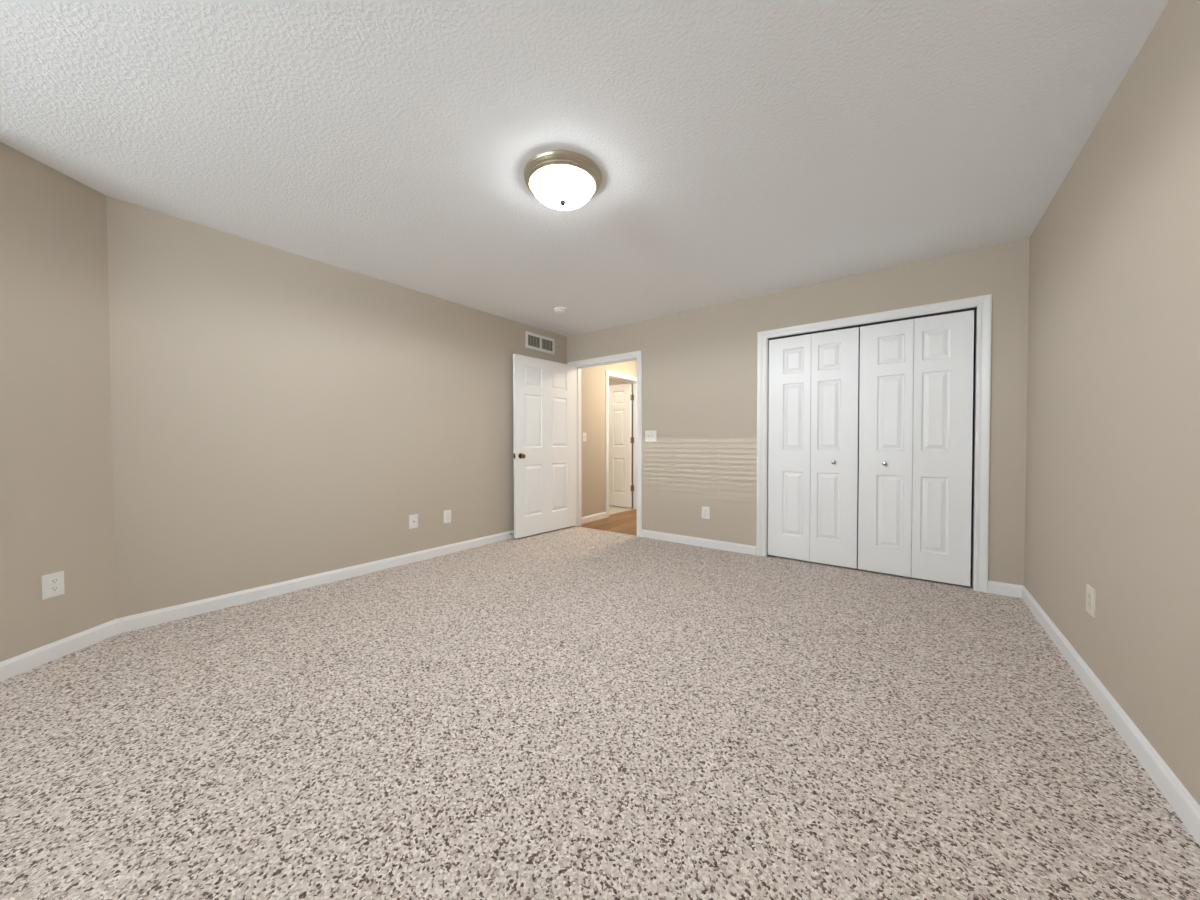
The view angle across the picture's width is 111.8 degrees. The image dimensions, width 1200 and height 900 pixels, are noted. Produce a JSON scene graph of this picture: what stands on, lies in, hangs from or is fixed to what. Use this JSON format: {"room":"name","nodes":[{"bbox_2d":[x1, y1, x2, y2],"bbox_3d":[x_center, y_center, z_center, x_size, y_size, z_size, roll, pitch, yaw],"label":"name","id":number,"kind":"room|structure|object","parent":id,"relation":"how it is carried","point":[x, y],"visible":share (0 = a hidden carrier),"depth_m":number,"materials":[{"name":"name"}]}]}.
{"room":"empty bedroom","nodes":[
{"label":"empty bedroom","id":0,"kind":"room"},
{"bbox_2d":[0,142,115,661],"bbox_3d":[-2.770,-0.197,1.816,0.115,2.600,0.900,0,1,-2],"label":"wall","id":1,"kind":"structure","parent":0,"point":[57,498],"depth_m":2.02,"materials":[{"name":"beige paint"}]},
{"bbox_2d":[42,571,64,599],"bbox_3d":[-2.712,0.670,2.017,0.009,0.118,0.082,0,1,-2],"label":"wall outlet","id":2,"kind":"object","parent":1,"relation":"attached to","point":[53,583],"visible":1,"depth_m":2.01,"materials":[{"name":"white plastic"}]},
{"bbox_2d":[50,585,58,591],"bbox_3d":[-2.709,0.690,2.018,0.002,0.027,0.034,0,1,-2],"label":"receptacle","id":3,"kind":"object","parent":2,"relation":"attached to","point":[53,588],"depth_m":2.02,"materials":[{"name":"grey plastic"}]},
{"bbox_2d":[50,578,58,584],"bbox_3d":[-2.709,0.651,2.017,0.002,0.027,0.034,0,1,-2],"label":"receptacle","id":4,"kind":"object","parent":2,"relation":"attached to","point":[53,581],"depth_m":2.02,"materials":[{"name":"grey plastic"}]},
{"bbox_2d":[0,619,117,681],"bbox_3d":[-2.703,1.000,1.837,0.013,0.085,0.905,0,1,-2],"label":"baseboard","id":5,"kind":"structure","parent":1,"relation":"attached to","point":[16,665],"depth_m":2.02,"materials":[{"name":"white paint"}]},
{"bbox_2d":[106,196,566,618],"bbox_3d":[-1.617,-0.235,3.820,0.115,2.600,3.995,1,1,37],"label":"wall","id":6,"kind":"structure","parent":0,"point":[278,415],"depth_m":2.88,"materials":[{"name":"beige paint"}]},
{"bbox_2d":[117,530,513,633],"bbox_3d":[-1.571,0.963,3.792,0.013,0.085,3.790,1,1,37],"label":"baseboard","id":7,"kind":"structure","parent":6,"relation":"attached to","point":[150,618],"depth_m":2.89,"materials":[{"name":"white paint"}]},
{"bbox_2d":[409,514,417,528],"bbox_3d":[-1.673,0.643,3.651,0.016,0.124,0.084,1,1,37],"label":"cable plate","id":8,"kind":"object","parent":6,"relation":"attached to","point":[413,519],"visible":1,"depth_m":3.65,"materials":[{"name":"white plastic"}]},
{"bbox_2d":[444,510,450,522],"bbox_3d":[-1.471,0.641,3.922,0.009,0.124,0.078,1,1,37],"label":"wall outlet","id":9,"kind":"object","parent":6,"relation":"attached to","point":[447,513],"visible":1,"depth_m":3.92,"materials":[{"name":"white plastic"}]},
{"bbox_2d":[526,331,554,354],"bbox_3d":[-0.712,-1.285,4.890,0.009,0.192,0.480,1,1,37],"label":"air vent","id":10,"kind":"object","parent":6,"relation":"in","point":[534,341],"visible":1,"depth_m":4.88,"materials":[{"name":"white plastic"}]},
{"bbox_2d":[0,0,1169,336],"bbox_3d":[-0.771,-1.444,1.370,4.177,0.100,6.600,1,1,37],"label":"ceiling","id":11,"kind":"structure","parent":0,"point":[740,149],"depth_m":1.76,"materials":[{"name":"white paint"}]},
{"bbox_2d":[554,307,567,313],"bbox_3d":[-0.400,-1.424,4.168,0.140,0.041,0.140,1,1,37],"label":"smoke detector","id":12,"kind":"object","parent":11,"relation":"attached to","point":[559,310],"visible":1,"depth_m":4.13,"materials":[{"name":"white plastic"}]},
{"bbox_2d":[524,150,600,209],"bbox_3d":[-0.192,-1.336,2.098,0.398,0.146,0.398,1,1,37],"label":"ceiling light","id":13,"kind":"object","parent":11,"relation":"attached to","point":[559,179],"visible":1,"depth_m":2.00,"materials":[{"name":"white glass"}]},
{"bbox_2d":[0,505,1199,899],"bbox_3d":[-0.551,1.042,3.263,6.077,0.060,9.800,1,1,37],"label":"floor","id":14,"kind":"structure","parent":0,"point":[572,712],"depth_m":1.43,"materials":[{"name":"carpet"}]},
{"bbox_2d":[581,360,636,516],"bbox_3d":[0.599,-0.240,6.582,0.115,2.500,3.085,1,1,37],"label":"wall","id":15,"kind":"structure","parent":0,"point":[593,379],"depth_m":5.61,"materials":[{"name":"beige paint"}]},
{"bbox_2d":[582,512,606,523],"bbox_3d":[-0.091,0.931,5.588,0.013,0.085,0.594,1,1,37],"label":"baseboard","id":16,"kind":"structure","parent":15,"relation":"attached to","point":[602,515],"depth_m":5.60,"materials":[{"name":"white paint"}]},
{"bbox_2d":[606,370,636,516],"bbox_3d":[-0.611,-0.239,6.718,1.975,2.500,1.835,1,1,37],"label":"door frame","id":17,"kind":"structure","parent":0,"point":[611,381],"depth_m":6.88,"materials":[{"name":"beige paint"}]},
{"bbox_2d":[609,383,633,507],"bbox_3d":[0.185,-0.072,6.804,0.850,2.018,0.098,1,1,37],"label":"door","id":18,"kind":"structure","parent":17,"relation":"in","point":[621,397],"depth_m":6.70,"materials":[{"name":"white paint"}]},
{"bbox_2d":[567,238,1029,585],"bbox_3d":[1.266,-0.247,4.064,4.177,2.600,0.115,1,1,37],"label":"wall","id":19,"kind":"structure","parent":0,"point":[699,366],"depth_m":3.89,"materials":[{"name":"beige paint"}]},
{"bbox_2d":[513,354,575,537],"bbox_3d":[-0.634,-0.046,4.815,0.158,2.024,0.961,1,1,40],"label":"door","id":20,"kind":"structure","parent":19,"relation":"in","point":[544,391],"depth_m":4.76,"materials":[{"name":"white paint"}]},
{"bbox_2d":[568,350,641,536],"bbox_3d":[0.065,-0.071,4.970,1.108,2.111,0.132,1,1,37],"label":"door frame","id":21,"kind":"structure","parent":19,"relation":"attached to","point":[638,354],"depth_m":4.85,"materials":[{"name":"white paint"}]},
{"bbox_2d":[645,431,655,441],"bbox_3d":[0.561,-0.154,4.518,0.142,0.122,0.019,1,1,37],"label":"light switch","id":22,"kind":"object","parent":19,"relation":"attached to","point":[650,436],"visible":1,"depth_m":4.52,"materials":[{"name":"white plastic"}]},
{"bbox_2d":[642,529,755,554],"bbox_3d":[0.976,0.949,4.227,1.260,0.085,0.013,1,1,37],"label":"baseboard","id":23,"kind":"structure","parent":19,"relation":"attached to","point":[715,544],"depth_m":4.17,"materials":[{"name":"white paint"}]},
{"bbox_2d":[702,506,709,518],"bbox_3d":[1.078,0.639,4.146,0.088,0.124,0.009,1,1,37],"label":"wall outlet","id":24,"kind":"object","parent":19,"relation":"attached to","point":[705,510],"visible":1,"depth_m":4.14,"materials":[{"name":"white plastic"}]},
{"bbox_2d":[768,327,858,568],"bbox_3d":[1.851,-0.016,3.575,0.706,2.000,0.066,1,1,37],"label":"door","id":25,"kind":"structure","parent":19,"relation":"in","point":[814,378],"depth_m":3.55,"materials":[{"name":"white paint"}]},
{"bbox_2d":[768,307,976,339],"bbox_3d":[2.136,-1.024,3.349,1.426,0.010,0.034,1,1,37],"label":"track","id":26,"kind":"object","parent":19,"relation":"attached to","point":[974,308],"visible":1,"depth_m":3.27,"materials":[{"name":"grey metal"}]},
{"bbox_2d":[756,294,991,592],"bbox_3d":[2.145,-0.048,3.387,1.590,2.101,0.132,1,1,37],"label":"door frame","id":27,"kind":"structure","parent":19,"relation":"attached to","point":[984,302],"depth_m":2.95,"materials":[{"name":"white paint"}]},
{"bbox_2d":[988,581,1022,597],"bbox_3d":[2.819,0.969,2.824,0.182,0.085,0.013,1,1,37],"label":"baseboard","id":28,"kind":"structure","parent":19,"relation":"attached to","point":[1006,589],"depth_m":2.82,"materials":[{"name":"white paint"}]},
{"bbox_2d":[857,310,974,585],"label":"closet door","id":29,"kind":"structure","parent":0,"point":[974,311],"depth_m":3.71,"materials":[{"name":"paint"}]},
{"bbox_2d":[1024,0,1199,804],"bbox_3d":[1.162,-0.181,0.385,0.115,2.600,7.565,1,1,37],"label":"wall","id":30,"kind":"structure","parent":0,"point":[1112,503],"depth_m":1.46,"materials":[{"name":"beige paint"}]},
{"bbox_2d":[1086,584,1095,617],"bbox_3d":[2.120,0.651,1.758,0.009,0.120,0.092,1,1,37],"label":"wall outlet","id":31,"kind":"object","parent":30,"relation":"attached to","point":[1090,591],"visible":1,"depth_m":1.75,"materials":[{"name":"beige plastic"}]},
{"bbox_2d":[1087,592,1090,608],"bbox_3d":[2.118,0.651,1.760,0.003,0.067,0.034,1,1,37],"label":"receptacle","id":32,"kind":"object","parent":31,"relation":"attached to","point":[1088,593],"depth_m":1.76,"materials":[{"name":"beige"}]},
{"bbox_2d":[1022,586,1199,845],"bbox_3d":[0.892,1.021,0.153,0.013,0.085,6.600,1,1,37],"label":"baseboard","id":33,"kind":"structure","parent":30,"relation":"attached to","point":[1182,802],"depth_m":1.42,"materials":[{"name":"white paint"}]}
]}

